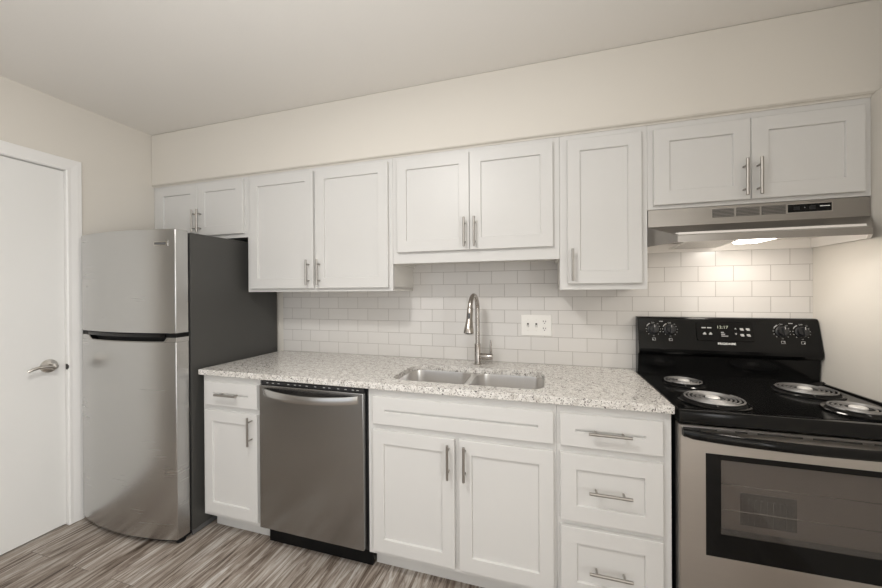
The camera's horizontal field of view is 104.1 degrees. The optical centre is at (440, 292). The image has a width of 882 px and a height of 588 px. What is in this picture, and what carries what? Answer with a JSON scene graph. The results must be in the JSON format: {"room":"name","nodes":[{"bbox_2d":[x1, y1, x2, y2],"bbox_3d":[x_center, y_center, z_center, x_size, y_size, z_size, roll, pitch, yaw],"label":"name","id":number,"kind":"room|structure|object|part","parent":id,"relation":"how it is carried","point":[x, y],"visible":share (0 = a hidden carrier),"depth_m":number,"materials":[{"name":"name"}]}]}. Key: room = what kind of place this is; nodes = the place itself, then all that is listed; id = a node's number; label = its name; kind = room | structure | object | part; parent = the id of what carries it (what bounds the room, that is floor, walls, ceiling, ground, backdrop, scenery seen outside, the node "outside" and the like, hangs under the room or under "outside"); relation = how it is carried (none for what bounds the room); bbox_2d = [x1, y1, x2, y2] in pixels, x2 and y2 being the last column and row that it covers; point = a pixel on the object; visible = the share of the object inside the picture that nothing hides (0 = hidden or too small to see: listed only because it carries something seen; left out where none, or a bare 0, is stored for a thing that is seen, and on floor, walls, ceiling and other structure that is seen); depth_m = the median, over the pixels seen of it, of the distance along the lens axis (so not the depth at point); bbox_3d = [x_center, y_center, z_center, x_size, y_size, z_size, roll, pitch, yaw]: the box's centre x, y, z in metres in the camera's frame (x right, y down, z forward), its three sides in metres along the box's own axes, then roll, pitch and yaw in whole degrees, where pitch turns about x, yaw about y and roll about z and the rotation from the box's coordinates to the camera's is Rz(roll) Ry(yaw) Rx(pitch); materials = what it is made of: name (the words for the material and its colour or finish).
{"room":"kitchen","nodes":[
{"label":"kitchen","id":0,"kind":"room"},
{"bbox_2d":[0,76,154,235],"bbox_3d":[-2.543,0.125,0.977,0.120,2.460,3.750,0,0,17],"label":"wall","id":1,"kind":"structure","parent":0,"point":[115,157],"depth_m":2.12,"materials":[{"name":"white paint"}]},
{"bbox_2d":[0,140,84,554],"bbox_3d":[-2.316,0.288,1.635,0.173,2.126,0.914,0,0,17],"label":"door","id":2,"kind":"structure","parent":1,"relation":"in","point":[41,401],"depth_m":1.90,"materials":[{"name":"white paint"}]},
{"bbox_3d":[-2.183,0.412,1.891,0.065,0.074,0.144,0,0,17],"label":"lever handle","id":3,"kind":"part","parent":2,"relation":"part of","materials":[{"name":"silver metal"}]},
{"bbox_2d":[0,517,482,587],"bbox_3d":[-1.047,1.377,0.535,5.820,0.060,3.950,0,0,17],"label":"floor","id":4,"kind":"structure","parent":0,"point":[83,553],"depth_m":1.70,"materials":[{"name":"grey wood"}]},
{"bbox_2d":[81,229,276,542],"bbox_3d":[-1.665,0.504,2.250,0.755,1.684,0.775,0,0,17],"label":"refrigerator","id":5,"kind":"object","parent":4,"relation":"on","point":[160,307],"visible":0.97,"depth_m":1.88,"materials":[{"name":"grey metal"}]},
{"bbox_3d":[-1.761,-0.059,1.937,0.755,0.556,0.117,0,0,17],"label":"freezer door","id":6,"kind":"part","parent":5,"relation":"part of","materials":[{"name":"metal"}]},
{"bbox_3d":[-1.759,0.242,1.940,0.749,0.045,0.111,0,0,17],"label":"door handle","id":7,"kind":"part","parent":5,"relation":"part of","materials":[{"name":"black"}]},
{"bbox_3d":[-1.756,0.791,1.939,0.755,1.050,0.117,0,0,17],"label":"fridge door","id":8,"kind":"part","parent":5,"relation":"part of","materials":[{"name":"metal"}]},
{"bbox_3d":[-1.291,1.327,2.192,0.010,0.026,0.595,0,0,17],"label":"rail","id":9,"kind":"part","parent":5,"relation":"part of","materials":[{"name":"plastic"}]},
{"bbox_2d":[204,375,269,535],"bbox_3d":[-1.062,0.899,2.139,0.394,0.888,0.661,0,0,17],"label":"base cabinet","id":10,"kind":"object","parent":4,"relation":"on","point":[231,404],"visible":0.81,"depth_m":1.86,"materials":[{"name":"white wood"}]},
{"bbox_3d":[-1.143,0.549,1.837,0.150,0.011,0.038,0,0,17],"label":"handle","id":11,"kind":"part","parent":10,"relation":"part of","materials":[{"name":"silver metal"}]},
{"bbox_3d":[-1.135,0.553,1.864,0.356,0.128,0.019,0,0,17],"label":"drawer","id":12,"kind":"part","parent":10,"relation":"part of","materials":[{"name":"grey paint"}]},
{"bbox_3d":[-1.133,0.930,1.865,0.356,0.567,0.019,0,0,17],"label":"door","id":13,"kind":"part","parent":10,"relation":"part of","materials":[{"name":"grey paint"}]},
{"bbox_3d":[-1.001,0.725,1.795,0.011,0.150,0.038,0,0,17],"label":"handle","id":14,"kind":"part","parent":10,"relation":"part of","materials":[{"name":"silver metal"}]},
{"bbox_2d":[259,380,373,564],"bbox_3d":[-0.572,0.897,1.976,0.624,0.884,0.674,0,0,17],"label":"dishwasher","id":15,"kind":"object","parent":4,"relation":"on","point":[314,438],"visible":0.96,"depth_m":1.69,"materials":[{"name":"silver metal"}]},
{"bbox_3d":[-0.661,0.514,1.678,0.550,0.047,0.055,0,0,17],"label":"handle","id":16,"kind":"part","parent":15,"relation":"part of","materials":[{"name":"metal"}]},
{"bbox_3d":[-0.628,1.290,1.785,0.618,0.098,0.016,0,0,17],"label":"toe panel","id":17,"kind":"part","parent":15,"relation":"part of","materials":[{"name":"black metal"}]},
{"bbox_3d":[-0.347,0.845,1.649,0.006,0.770,0.014,0,0,17],"label":"edge trim","id":18,"kind":"part","parent":15,"relation":"part of","materials":[{"name":"black plastic"}]},
{"bbox_2d":[369,389,556,587],"bbox_3d":[0.142,0.892,1.780,0.848,0.888,0.661,0,0,17],"label":"base cabinet","id":19,"kind":"object","parent":4,"relation":"on","point":[462,489],"visible":0.91,"depth_m":1.49,"materials":[{"name":"white wood"}]},
{"bbox_3d":[-0.128,0.925,1.565,0.395,0.568,0.019,0,0,17],"label":"door","id":20,"kind":"part","parent":19,"relation":"part of","materials":[{"name":"grey paint"}]},
{"bbox_2d":[198,351,674,413],"bbox_3d":[-0.158,0.434,1.885,2.298,0.030,0.629,0,0,17],"label":"countertop","id":21,"kind":"structure","parent":19,"relation":"on","point":[595,387],"depth_m":1.74,"materials":[{"name":"stone"}]},
{"bbox_2d":[399,370,543,388],"bbox_3d":[0.143,0.544,1.738,0.790,0.190,0.413,0,0,17],"label":"sink","id":22,"kind":"object","parent":21,"relation":"in","point":[508,381],"visible":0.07,"depth_m":1.88,"materials":[{"name":"metal"}]},
{"bbox_2d":[399,370,470,383],"bbox_3d":[-0.040,0.545,1.793,0.355,0.190,0.363,0,0,17],"label":"basin","id":23,"kind":"object","parent":22,"relation":"in","point":[418,375],"depth_m":1.96,"materials":[{"name":"silver metal"}]},
{"bbox_2d":[469,374,543,388],"bbox_3d":[0.327,0.543,1.683,0.360,0.190,0.363,0,0,17],"label":"basin","id":24,"kind":"object","parent":22,"relation":"in","point":[508,381],"depth_m":1.85,"materials":[{"name":"silver metal"}]},
{"bbox_2d":[464,293,492,364],"bbox_3d":[0.208,0.210,1.902,0.113,0.412,0.238,0,0,22],"label":"faucet","id":25,"kind":"object","parent":21,"relation":"on","point":[468,329],"visible":1,"depth_m":1.98,"materials":[{"name":"silver metal"}]},
{"bbox_3d":[0.185,0.155,1.929,0.025,0.301,0.181,0,0,21],"label":"spout","id":26,"kind":"part","parent":25,"relation":"part of","materials":[{"name":"silver metal"}]},
{"bbox_3d":[0.261,0.369,1.988,0.076,0.037,0.037,0,0,17],"label":"handle","id":27,"kind":"part","parent":25,"relation":"part of","materials":[{"name":"silver metal"}]},
{"bbox_3d":[0.029,0.730,1.488,0.011,0.150,0.038,0,0,17],"label":"handle","id":28,"kind":"part","parent":19,"relation":"part of","materials":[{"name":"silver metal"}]},
{"bbox_3d":[0.068,0.547,1.505,0.806,0.128,0.019,0,0,17],"label":"drawer","id":29,"kind":"part","parent":19,"relation":"part of","materials":[{"name":"grey paint"}]},
{"bbox_3d":[0.099,0.730,1.467,0.011,0.150,0.038,0,0,17],"label":"handle","id":30,"kind":"part","parent":19,"relation":"part of","materials":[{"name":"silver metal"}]},
{"bbox_3d":[0.269,0.922,1.447,0.392,0.568,0.019,0,0,17],"label":"door","id":31,"kind":"part","parent":19,"relation":"part of","materials":[{"name":"grey paint"}]},
{"bbox_2d":[556,404,671,587],"bbox_3d":[0.743,0.889,1.601,0.404,0.888,0.661,0,0,17],"label":"base cabinet","id":32,"kind":"object","parent":4,"relation":"on","point":[614,500],"visible":0.94,"depth_m":1.32,"materials":[{"name":"white wood"}]},
{"bbox_3d":[0.640,0.540,1.305,0.150,0.011,0.038,0,0,17],"label":"handle","id":33,"kind":"part","parent":32,"relation":"part of","materials":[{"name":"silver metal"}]},
{"bbox_3d":[0.642,0.768,1.305,0.150,0.011,0.038,0,0,17],"label":"handle","id":34,"kind":"part","parent":32,"relation":"part of","materials":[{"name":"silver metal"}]},
{"bbox_3d":[0.651,0.544,1.331,0.360,0.128,0.019,0,0,17],"label":"drawer","id":35,"kind":"part","parent":32,"relation":"part of","materials":[{"name":"grey paint"}]},
{"bbox_3d":[0.654,1.066,1.332,0.360,0.277,0.019,0,0,17],"label":"drawer","id":36,"kind":"part","parent":32,"relation":"part of","materials":[{"name":"grey paint"}]},
{"bbox_3d":[0.644,1.075,1.306,0.150,0.011,0.038,0,0,17],"label":"handle","id":37,"kind":"part","parent":32,"relation":"part of","materials":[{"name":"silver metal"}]},
{"bbox_3d":[0.652,0.770,1.331,0.360,0.267,0.019,0,0,17],"label":"drawer","id":38,"kind":"part","parent":32,"relation":"part of","materials":[{"name":"grey paint"}]},
{"bbox_2d":[636,316,881,587],"bbox_3d":[1.304,0.728,1.408,0.756,1.204,0.702,0,0,17],"label":"stove","id":39,"kind":"object","parent":4,"relation":"on","point":[776,468],"visible":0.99,"depth_m":1.20,"materials":[{"name":"black metal"}]},
{"bbox_3d":[1.093,0.189,1.766,0.051,0.051,0.038,0,0,17],"label":"knob","id":40,"kind":"part","parent":39,"relation":"part of","materials":[{"name":"black plastic"}]},
{"bbox_3d":[1.165,0.189,1.744,0.051,0.051,0.038,0,0,17],"label":"knob","id":41,"kind":"part","parent":39,"relation":"part of","materials":[{"name":"black plastic"}]},
{"bbox_3d":[1.124,0.419,1.595,0.190,0.006,0.190,0,0,17],"label":"burner","id":42,"kind":"part","parent":39,"relation":"part of","materials":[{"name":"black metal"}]},
{"bbox_3d":[1.056,0.420,1.338,0.234,0.006,0.234,0,0,17],"label":"burner","id":43,"kind":"part","parent":39,"relation":"part of","materials":[{"name":"silver metal"}]},
{"bbox_3d":[1.389,0.192,1.689,0.236,0.092,0.023,0,0,17],"label":"control panel","id":44,"kind":"part","parent":39,"relation":"part of","materials":[{"name":"black glass"}]},
{"bbox_2d":[637,371,881,439],"bbox_3d":[1.303,0.438,1.410,0.756,0.054,0.596,0,0,17],"label":"cooktop","id":45,"kind":"object","parent":39,"relation":"in","point":[807,407],"depth_m":1.27,"materials":[{"name":"black metal"}]},
{"bbox_3d":[1.228,0.799,1.151,0.756,0.656,0.041,0,0,17],"label":"oven door","id":46,"kind":"part","parent":39,"relation":"part of","materials":[{"name":"metal"}]},
{"bbox_3d":[1.212,0.499,1.102,0.740,0.035,0.066,0,0,17],"label":"handle","id":47,"kind":"part","parent":39,"relation":"part of","materials":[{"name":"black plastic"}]},
{"bbox_3d":[1.606,0.184,1.613,0.051,0.051,0.038,0,0,17],"label":"knob","id":48,"kind":"part","parent":39,"relation":"part of","materials":[{"name":"black plastic"}]},
{"bbox_3d":[1.227,0.745,1.149,0.596,0.361,0.040,0,0,17],"label":"door glass","id":49,"kind":"part","parent":39,"relation":"part of","materials":[{"name":"black glass"}]},
{"bbox_3d":[1.677,0.184,1.592,0.051,0.051,0.038,0,0,17],"label":"knob","id":50,"kind":"part","parent":39,"relation":"part of","materials":[{"name":"black plastic"}]},
{"bbox_3d":[1.538,0.417,1.455,0.234,0.006,0.234,0,0,17],"label":"burner","id":51,"kind":"part","parent":39,"relation":"part of","materials":[{"name":"silver metal"}]},
{"bbox_3d":[1.472,0.418,1.214,0.190,0.006,0.190,0,0,17],"label":"burner","id":52,"kind":"part","parent":39,"relation":"part of","materials":[{"name":"silver metal"}]},
{"bbox_2d":[0,0,867,135],"bbox_3d":[-1.062,-1.153,0.529,5.820,0.080,3.950,0,0,17],"label":"ceiling","id":53,"kind":"structure","parent":0,"point":[151,67],"depth_m":1.53,"materials":[{"name":"white paint"}]},
{"bbox_2d":[151,0,881,187],"bbox_3d":[0.059,-0.945,1.978,4.303,0.356,0.332,0,0,17],"label":"wall","id":54,"kind":"structure","parent":0,"point":[833,51],"depth_m":1.64,"materials":[{"name":"white paint"}]},
{"bbox_2d":[277,248,812,371],"bbox_3d":[0.102,0.106,2.191,4.554,2.460,0.108,0,0,17],"label":"wall","id":55,"kind":"structure","parent":0,"point":[591,328],"depth_m":2.00,"materials":[{"name":"white tile"}]},
{"bbox_2d":[154,177,247,241],"bbox_3d":[-1.606,-0.550,2.452,0.833,0.390,0.362,0,0,17],"label":"upper cabinet","id":56,"kind":"object","parent":55,"relation":"attached to","point":[218,208],"visible":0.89,"depth_m":2.29,"materials":[{"name":"white wood"}]},
{"bbox_3d":[-1.817,-0.552,2.376,0.378,0.347,0.019,0,0,17],"label":"door","id":57,"kind":"part","parent":56,"relation":"part of","materials":[{"name":"grey paint"}]},
{"bbox_3d":[-1.655,-0.476,2.298,0.011,0.152,0.038,0,0,17],"label":"handle","id":58,"kind":"part","parent":56,"relation":"part of","materials":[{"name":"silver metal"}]},
{"bbox_3d":[-1.612,-0.476,2.285,0.011,0.152,0.038,0,0,17],"label":"handle","id":59,"kind":"part","parent":56,"relation":"part of","materials":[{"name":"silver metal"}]},
{"bbox_3d":[-1.450,-0.554,2.266,0.383,0.347,0.019,0,0,17],"label":"door","id":60,"kind":"part","parent":56,"relation":"part of","materials":[{"name":"grey paint"}]},
{"bbox_2d":[248,158,412,291],"bbox_3d":[-0.719,-0.378,2.188,1.014,0.743,0.362,0,0,17],"label":"upper cabinet","id":61,"kind":"object","parent":55,"relation":"attached to","point":[328,228],"visible":0.99,"depth_m":2.04,"materials":[{"name":"white wood"}]},
{"bbox_3d":[-0.986,-0.375,2.129,0.468,0.701,0.019,0,0,17],"label":"door","id":62,"kind":"part","parent":61,"relation":"part of","materials":[{"name":"grey paint"}]},
{"bbox_3d":[-0.795,-0.118,2.043,0.011,0.152,0.038,0,0,17],"label":"handle","id":63,"kind":"part","parent":61,"relation":"part of","materials":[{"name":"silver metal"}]},
{"bbox_3d":[-0.723,-0.119,2.022,0.011,0.152,0.038,0,0,17],"label":"handle","id":64,"kind":"part","parent":61,"relation":"part of","materials":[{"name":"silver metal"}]},
{"bbox_3d":[-0.520,-0.378,1.989,0.473,0.701,0.019,0,0,17],"label":"door","id":65,"kind":"part","parent":61,"relation":"part of","materials":[{"name":"grey paint"}]},
{"bbox_2d":[152,91,874,187],"bbox_3d":[-0.186,-0.758,1.888,3.882,0.012,0.018,0,0,17],"label":"trim","id":66,"kind":"structure","parent":61,"relation":"attached to","point":[868,94],"depth_m":1.66,"materials":[{"name":"white paint"}]},
{"bbox_2d":[393,137,559,267],"bbox_3d":[0.189,-0.458,1.917,0.880,0.592,0.362,0,0,17],"label":"upper cabinet","id":67,"kind":"object","parent":55,"relation":"attached to","point":[499,203],"visible":1,"depth_m":1.77,"materials":[{"name":"white wood"}]},
{"bbox_3d":[-0.047,-0.475,1.848,0.406,0.507,0.019,0,0,17],"label":"door","id":68,"kind":"part","parent":67,"relation":"part of","materials":[{"name":"grey paint"}]},
{"bbox_3d":[0.119,-0.311,1.770,0.011,0.152,0.038,0,0,17],"label":"handle","id":69,"kind":"part","parent":67,"relation":"part of","materials":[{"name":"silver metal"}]},
{"bbox_3d":[0.169,-0.311,1.754,0.011,0.152,0.038,0,0,17],"label":"handle","id":70,"kind":"part","parent":67,"relation":"part of","materials":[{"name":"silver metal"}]},
{"bbox_3d":[0.347,-0.477,1.730,0.411,0.507,0.019,0,0,17],"label":"door","id":71,"kind":"part","parent":67,"relation":"part of","materials":[{"name":"grey paint"}]},
{"bbox_2d":[521,315,551,335],"bbox_3d":[0.551,0.190,1.992,0.170,0.121,0.017,0,0,17],"label":"wall plate","id":72,"kind":"object","parent":55,"relation":"attached to","point":[531,325],"visible":1,"depth_m":1.99,"materials":[{"name":"white plastic"}]},
{"bbox_2d":[557,126,647,289],"bbox_3d":[0.792,-0.386,1.737,0.377,0.743,0.362,0,0,17],"label":"upper cabinet","id":73,"kind":"object","parent":55,"relation":"attached to","point":[603,175],"visible":1,"depth_m":1.61,"materials":[{"name":"white wood"}]},
{"bbox_3d":[0.620,-0.130,1.621,0.011,0.152,0.038,0,0,17],"label":"handle","id":74,"kind":"part","parent":73,"relation":"part of","materials":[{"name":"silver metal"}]},
{"bbox_2d":[647,97,870,210],"bbox_3d":[1.343,-0.568,1.572,0.772,0.384,0.362,0,0,17],"label":"upper cabinet","id":75,"kind":"object","parent":55,"relation":"attached to","point":[816,151],"visible":0.91,"depth_m":1.43,"materials":[{"name":"white wood"}]},
{"bbox_3d":[1.126,-0.560,1.497,0.356,0.338,0.019,0,0,17],"label":"door","id":76,"kind":"part","parent":75,"relation":"part of","materials":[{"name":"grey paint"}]},
{"bbox_3d":[1.265,-0.478,1.427,0.011,0.152,0.038,0,0,17],"label":"handle","id":77,"kind":"part","parent":75,"relation":"part of","materials":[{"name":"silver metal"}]},
{"bbox_2d":[647,196,872,252],"bbox_3d":[1.333,-0.292,1.537,0.768,0.164,0.436,0,0,17],"label":"range hood","id":78,"kind":"object","parent":75,"relation":"attached to","point":[823,222],"visible":0.97,"depth_m":1.43,"materials":[{"name":"metal"}]},
{"bbox_3d":[1.135,-0.230,1.633,0.010,0.021,0.285,0,0,17],"label":"filter frame","id":79,"kind":"part","parent":78,"relation":"part of","materials":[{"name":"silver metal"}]},
{"bbox_2d":[712,208,733,217],"bbox_3d":[1.214,-0.343,1.480,0.078,0.036,0.001,0,0,17],"label":"vent","id":80,"kind":"object","parent":78,"relation":"attached to","point":[716,212],"depth_m":1.48,"materials":[{"name":"metal"}]},
{"bbox_2d":[736,206,759,215],"bbox_3d":[1.297,-0.343,1.455,0.081,0.036,0.001,0,0,17],"label":"vent","id":81,"kind":"object","parent":78,"relation":"attached to","point":[740,210],"depth_m":1.45,"materials":[{"name":"metal"}]},
{"bbox_2d":[762,205,785,214],"bbox_3d":[1.382,-0.344,1.430,0.081,0.036,0.001,0,0,17],"label":"vent","id":82,"kind":"object","parent":78,"relation":"attached to","point":[766,209],"depth_m":1.43,"materials":[{"name":"metal"}]},
{"bbox_3d":[1.494,-0.344,1.396,0.149,0.038,0.002,0,0,17],"label":"switch panel frame","id":83,"kind":"part","parent":78,"relation":"part of","materials":[{"name":"metal"}]},
{"bbox_3d":[1.493,-0.344,1.395,0.141,0.032,0.002,0,0,17],"label":"switch panel","id":84,"kind":"part","parent":78,"relation":"part of","materials":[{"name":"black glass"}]},
{"bbox_3d":[1.311,-0.478,1.413,0.011,0.152,0.038,0,0,17],"label":"handle","id":85,"kind":"part","parent":75,"relation":"part of","materials":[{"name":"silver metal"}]},
{"bbox_3d":[1.474,-0.562,1.393,0.364,0.338,0.019,0,0,17],"label":"door","id":86,"kind":"part","parent":75,"relation":"part of","materials":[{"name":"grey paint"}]},
{"bbox_2d":[813,88,881,401],"bbox_3d":[1.485,0.104,-0.226,0.520,2.460,3.750,0,0,17],"label":"wall","id":87,"kind":"structure","parent":0,"point":[847,276],"depth_m":1.41,"materials":[{"name":"white paint"}]}
]}

